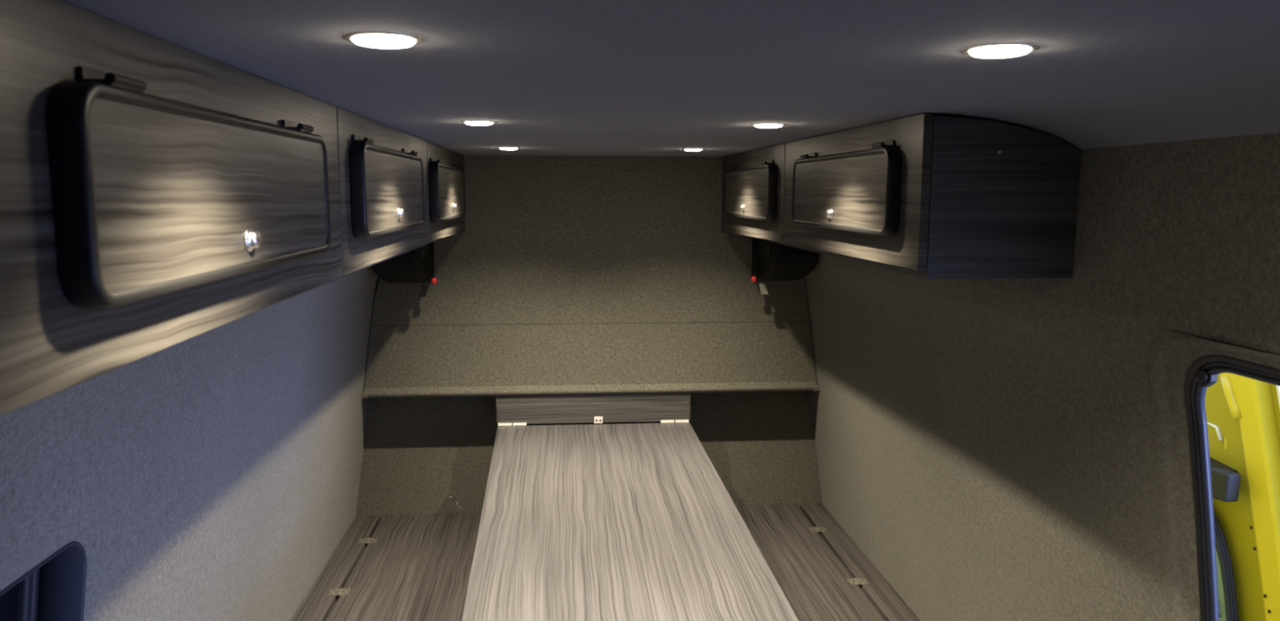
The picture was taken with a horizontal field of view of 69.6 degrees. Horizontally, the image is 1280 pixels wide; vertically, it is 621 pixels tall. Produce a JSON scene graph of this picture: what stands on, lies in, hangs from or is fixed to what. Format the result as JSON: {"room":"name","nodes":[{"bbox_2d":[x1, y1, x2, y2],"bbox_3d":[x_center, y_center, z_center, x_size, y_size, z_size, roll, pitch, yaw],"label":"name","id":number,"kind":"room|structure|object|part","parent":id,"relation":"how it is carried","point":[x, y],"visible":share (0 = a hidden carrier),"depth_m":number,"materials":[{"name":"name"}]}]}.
{"room":"vehicle interior","nodes":[
{"label":"vehicle interior","id":0,"kind":"room"},
{"bbox_2d":[0,266,379,620],"bbox_3d":[-0.851,0.396,1.419,0.223,1.350,4.350,0,7,-5],"label":"wall","id":1,"kind":"structure","parent":0,"point":[212,475],"depth_m":1.84,"materials":[{"name":"grey fabric"}]},
{"bbox_2d":[0,541,86,620],"bbox_3d":[-0.852,0.656,0.797,0.149,0.496,1.259,0,7,-5],"label":"window","id":2,"kind":"structure","parent":1,"relation":"in","point":[54,589],"depth_m":1.39,"materials":[{"name":"black glass"}]},
{"bbox_3d":[-0.888,0.656,0.793,0.065,0.432,1.195,0,7,-5],"label":"glass pane","id":3,"kind":"part","parent":2,"relation":"part of","materials":[{"name":"black glass"}]},
{"bbox_3d":[-0.886,0.656,0.794,0.075,0.457,1.220,0,7,-5],"label":"frame","id":4,"kind":"part","parent":2,"relation":"part of","materials":[{"name":"black rubber"}]},
{"bbox_2d":[0,0,342,416],"bbox_3d":[-0.548,-0.115,0.924,0.309,0.275,1.043,0,7,-5],"label":"locker","id":5,"kind":"object","parent":1,"relation":"attached to","point":[157,194],"visible":1,"depth_m":0.72,"materials":[{"name":"grey wood"}]},
{"bbox_3d":[-0.416,-0.119,0.957,0.024,0.161,0.666,0,7,-5],"label":"edge trim","id":6,"kind":"part","parent":5,"relation":"part of","materials":[{"name":"black rubber"}]},
{"bbox_3d":[-0.418,-0.119,0.957,0.021,0.148,0.653,0,7,-5],"label":"door","id":7,"kind":"part","parent":5,"relation":"part of","materials":[{"name":"grey wood"}]},
{"bbox_3d":[-0.573,0.014,0.938,0.258,0.014,1.013,0,7,-5],"label":"panel","id":8,"kind":"part","parent":5,"relation":"part of","materials":[{"name":"grey wood"}]},
{"bbox_2d":[287,514,355,620],"bbox_3d":[-0.964,1.290,1.523,0.066,0.450,4.350,0,7,-5],"label":"baseboard","id":9,"kind":"structure","parent":1,"relation":"attached to","point":[354,517],"depth_m":3.08,"materials":[{"name":"grey wood"}]},
{"bbox_2d":[361,391,368,398],"bbox_3d":[-1.029,0.310,3.433,0.042,0.022,0.076,0,7,-5],"label":"trim","id":10,"kind":"structure","parent":1,"relation":"attached to","point":[364,395],"depth_m":3.40,"materials":[{"name":"grey carpet"}]},
{"bbox_2d":[332,106,429,281],"bbox_3d":[-0.635,-0.243,1.926,0.309,0.275,0.973,0,7,-5],"label":"locker","id":11,"kind":"object","parent":1,"relation":"attached to","point":[383,177],"visible":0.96,"depth_m":1.68,"materials":[{"name":"grey wood"}]},
{"bbox_3d":[-0.660,-0.115,1.940,0.258,0.014,0.944,0,7,-5],"label":"panel","id":12,"kind":"part","parent":11,"relation":"part of","materials":[{"name":"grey wood"}]},
{"bbox_3d":[-0.494,-0.240,1.850,0.024,0.161,0.667,0,7,-5],"label":"edge trim","id":13,"kind":"part","parent":11,"relation":"part of","materials":[{"name":"black rubber"}]},
{"bbox_3d":[-0.496,-0.240,1.850,0.021,0.148,0.654,0,7,-5],"label":"door","id":14,"kind":"part","parent":11,"relation":"part of","materials":[{"name":"grey wood"}]},
{"bbox_2d":[372,242,432,283],"bbox_3d":[-0.813,-0.171,3.170,0.155,0.180,0.387,0,7,-5],"label":"housing","id":15,"kind":"object","parent":1,"relation":"attached to","point":[414,266],"visible":0.48,"depth_m":3.06,"materials":[{"name":"black plastic"}]},
{"bbox_2d":[422,141,465,246],"bbox_3d":[-0.717,-0.364,2.874,0.309,0.275,0.933,0,7,-5],"label":"locker","id":16,"kind":"object","parent":1,"relation":"attached to","point":[445,167],"visible":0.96,"depth_m":2.66,"materials":[{"name":"grey wood"}]},
{"bbox_2d":[417,242,436,297],"bbox_3d":[-0.748,-0.159,3.238,0.065,0.222,0.028,0,7,-5],"label":"strap","id":17,"kind":"object","parent":16,"relation":"hanging from","point":[423,293],"visible":0.98,"depth_m":3.24,"materials":[{"name":"black plastic"}]},
{"bbox_3d":[-0.743,-0.236,2.889,0.258,0.014,0.904,0,7,-5],"label":"panel","id":18,"kind":"part","parent":16,"relation":"part of","materials":[{"name":"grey wood"}]},
{"bbox_3d":[-0.575,-0.356,2.783,0.024,0.160,0.699,0,7,-5],"label":"edge trim","id":19,"kind":"part","parent":16,"relation":"part of","materials":[{"name":"black rubber"}]},
{"bbox_3d":[-0.577,-0.356,2.783,0.021,0.147,0.686,0,7,-5],"label":"door","id":20,"kind":"part","parent":16,"relation":"part of","materials":[{"name":"grey wood"}]},
{"bbox_2d":[355,391,822,519],"bbox_3d":[-0.185,0.685,3.708,1.940,1.100,0.054,0,7,-5],"label":"wall","id":21,"kind":"structure","parent":0,"point":[422,455],"depth_m":3.64,"materials":[{"name":"grey carpet"}]},
{"bbox_2d":[496,392,690,426],"bbox_3d":[-0.179,0.365,3.553,0.736,0.108,0.177,0,7,-5],"label":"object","id":22,"kind":"object","parent":21,"relation":"attached to","point":[519,410],"visible":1,"depth_m":3.48,"materials":[{"name":"grey wood"}]},
{"bbox_3d":[-0.157,0.413,3.476,0.032,0.026,0.003,0,7,-5],"label":"keep plate","id":23,"kind":"part","parent":22,"relation":"part of","materials":[{"name":"white paint"}]},
{"bbox_2d":[371,155,809,325],"bbox_3d":[-0.172,-0.273,3.461,1.642,0.636,0.100,0,7,-5],"label":"wall","id":24,"kind":"structure","parent":0,"point":[545,239],"depth_m":3.41,"materials":[{"name":"beige fabric"}]},
{"bbox_2d":[363,321,817,397],"bbox_3d":[-0.173,0.178,3.511,1.715,0.268,0.115,0,7,-5],"label":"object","id":25,"kind":"object","parent":24,"relation":"attached to","point":[408,361],"visible":0.91,"depth_m":3.47,"materials":[{"name":"beige fabric"}]},
{"bbox_2d":[62,0,1279,156],"bbox_3d":[0.004,-0.302,1.414,1.520,0.106,4.370,0,7,-5],"label":"ceiling","id":26,"kind":"structure","parent":0,"point":[556,77],"depth_m":0.96,"materials":[{"name":"paint"}]},
{"bbox_2d":[342,31,424,48],"bbox_3d":[-0.223,-0.234,0.804,0.069,0.007,0.069,0,7,-5],"label":"recessed light","id":27,"kind":"object","parent":26,"relation":"in","point":[369,38],"visible":1,"depth_m":0.79,"materials":[{"name":"silver metal"}]},
{"bbox_2d":[460,120,497,125],"bbox_3d":[-0.306,-0.355,1.749,0.069,0.007,0.069,0,7,-5],"label":"recessed light","id":28,"kind":"object","parent":26,"relation":"in","point":[478,122],"visible":1,"depth_m":1.73,"materials":[{"name":"silver metal"}]},
{"bbox_2d":[497,146,519,150],"bbox_3d":[-0.394,-0.485,2.763,0.069,0.007,0.069,0,7,-5],"label":"recessed light","id":29,"kind":"object","parent":26,"relation":"in","point":[500,148],"visible":1,"depth_m":2.74,"materials":[{"name":"silver metal"}]},
{"bbox_2d":[681,148,704,151],"bbox_3d":[0.162,-0.490,2.811,0.069,0.007,0.069,0,7,-5],"label":"recessed light","id":30,"kind":"object","parent":26,"relation":"in","point":[686,149],"visible":1,"depth_m":2.79,"materials":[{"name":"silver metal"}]},
{"bbox_2d":[751,123,786,128],"bbox_3d":[0.250,-0.360,1.797,0.069,0.007,0.069,0,7,-5],"label":"recessed light","id":31,"kind":"object","parent":26,"relation":"in","point":[757,125],"visible":1,"depth_m":1.78,"materials":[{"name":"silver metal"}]},
{"bbox_2d":[960,42,1039,57],"bbox_3d":[0.333,-0.239,0.852,0.069,0.007,0.069,0,7,-5],"label":"recessed light","id":32,"kind":"object","parent":26,"relation":"in","point":[1002,49],"visible":1,"depth_m":0.83,"materials":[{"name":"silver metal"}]},
{"bbox_2d":[804,132,1279,620],"bbox_3d":[0.853,0.382,1.565,0.230,1.350,4.350,0,7,-5],"label":"wall","id":33,"kind":"structure","parent":0,"point":[999,449],"depth_m":1.75,"materials":[{"name":"beige fabric"}]},
{"bbox_2d":[720,143,789,246],"bbox_3d":[0.465,-0.372,2.961,0.309,0.275,0.963,0,7,-5],"label":"locker","id":34,"kind":"object","parent":33,"relation":"attached to","point":[753,182],"visible":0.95,"depth_m":2.77,"materials":[{"name":"grey wood"}]},
{"bbox_3d":[0.338,-0.369,2.892,0.021,0.147,0.684,0,7,-5],"label":"door","id":35,"kind":"part","parent":34,"relation":"part of","materials":[{"name":"grey wood"}]},
{"bbox_3d":[0.337,-0.369,2.892,0.024,0.160,0.697,0,7,-5],"label":"edge trim","id":36,"kind":"part","parent":34,"relation":"part of","materials":[{"name":"black rubber"}]},
{"bbox_2d":[751,237,768,294],"bbox_3d":[0.436,-0.168,3.340,0.065,0.222,0.028,0,7,-5],"label":"strap","id":37,"kind":"object","parent":34,"relation":"hanging from","point":[763,290],"visible":0.97,"depth_m":3.34,"materials":[{"name":"black plastic"}]},
{"bbox_3d":[0.490,-0.244,2.980,0.258,0.014,0.933,0,7,-5],"label":"panel","id":38,"kind":"part","parent":34,"relation":"part of","materials":[{"name":"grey wood"}]},
{"bbox_2d":[751,237,818,280],"bbox_3d":[0.511,-0.182,3.284,0.155,0.180,0.387,0,7,-5],"label":"housing","id":39,"kind":"object","parent":33,"relation":"attached to","point":[774,261],"visible":0.7,"depth_m":3.15,"materials":[{"name":"black plastic"}]},
{"bbox_2d":[813,385,819,391],"bbox_3d":[0.686,0.296,3.581,0.042,0.022,0.076,0,7,-5],"label":"trim","id":40,"kind":"structure","parent":33,"relation":"attached to","point":[816,388],"depth_m":3.54,"materials":[{"name":"grey carpet"}]},
{"bbox_2d":[822,501,924,620],"bbox_3d":[0.964,1.274,1.689,0.066,0.450,4.350,0,7,-5],"label":"baseboard","id":41,"kind":"structure","parent":33,"relation":"attached to","point":[856,543],"depth_m":3.13,"materials":[{"name":"grey carpet"}]},
{"bbox_2d":[783,112,1081,279],"bbox_3d":[0.548,-0.250,2.011,0.309,0.275,0.947,0,7,-5],"label":"locker","id":42,"kind":"object","parent":33,"relation":"attached to","point":[926,195],"visible":1,"depth_m":1.56,"materials":[{"name":"grey wood"}]},
{"bbox_3d":[0.420,-0.252,1.957,0.021,0.146,0.661,0,7,-5],"label":"door","id":43,"kind":"part","parent":42,"relation":"part of","materials":[{"name":"grey wood"}]},
{"bbox_3d":[0.418,-0.252,1.957,0.024,0.159,0.674,0,7,-5],"label":"edge trim","id":44,"kind":"part","parent":42,"relation":"part of","materials":[{"name":"black rubber"}]},
{"bbox_3d":[0.572,-0.122,2.031,0.258,0.014,0.915,0,7,-5],"label":"panel","id":45,"kind":"part","parent":42,"relation":"part of","materials":[{"name":"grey wood"}]},
{"bbox_3d":[0.435,-0.255,2.002,0.016,0.264,0.944,0,7,-5],"label":"panel","id":46,"kind":"part","parent":42,"relation":"part of","materials":[{"name":"grey wood"}]},
{"bbox_3d":[0.613,-0.190,1.556,0.258,0.271,0.015,0,7,-5],"label":"panel","id":47,"kind":"part","parent":42,"relation":"part of","materials":[{"name":"grey wood"}]},
{"bbox_2d":[1184,355,1279,620],"bbox_3d":[0.923,0.599,0.752,0.179,0.946,1.376,0,7,-5],"label":"window","id":48,"kind":"structure","parent":33,"relation":"in","point":[1203,373],"depth_m":1.37,"materials":[{"name":"black rubber"}]},
{"bbox_3d":[-0.003,1.527,1.662,2.000,0.050,4.400,0,7,-5],"label":"floor","id":49,"kind":"structure","parent":0,"visible":0},
{"bbox_2d":[290,512,481,620],"bbox_3d":[-0.701,1.162,2.550,0.633,0.442,2.267,0,7,-5],"label":"bench","id":50,"kind":"object","parent":49,"relation":"on","point":[393,567],"visible":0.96,"depth_m":3.09,"materials":[{"name":"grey wood"}]},
{"bbox_2d":[461,422,798,620],"bbox_3d":[-0.067,0.978,2.468,0.752,0.834,2.142,0,7,-5],"label":"table","id":51,"kind":"object","parent":49,"relation":"on","point":[620,522],"visible":1,"depth_m":2.42,"materials":[{"name":"grey wood"}]},
{"bbox_2d":[735,503,919,620],"bbox_3d":[0.537,1.152,2.657,0.613,0.442,2.267,0,7,-5],"label":"bench","id":52,"kind":"object","parent":49,"relation":"on","point":[821,572],"visible":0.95,"depth_m":3.13,"materials":[{"name":"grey wood"}]},
{"label":"outside","id":53,"kind":"structure","parent":0,"visible":0},
{"bbox_3d":[1.814,2.037,2.442,20.000,0.050,20.000,0,7,-5],"label":"floor","id":54,"kind":"structure","parent":53,"visible":0},
{"bbox_2d":[1204,373,1279,620],"bbox_3d":[1.338,1.017,2.445,0.239,1.970,1.210,1,7,4],"label":"door","id":55,"kind":"structure","parent":54,"relation":"on","point":[1242,413],"depth_m":2.03,"materials":[{"name":"yellow paint"}]}
]}

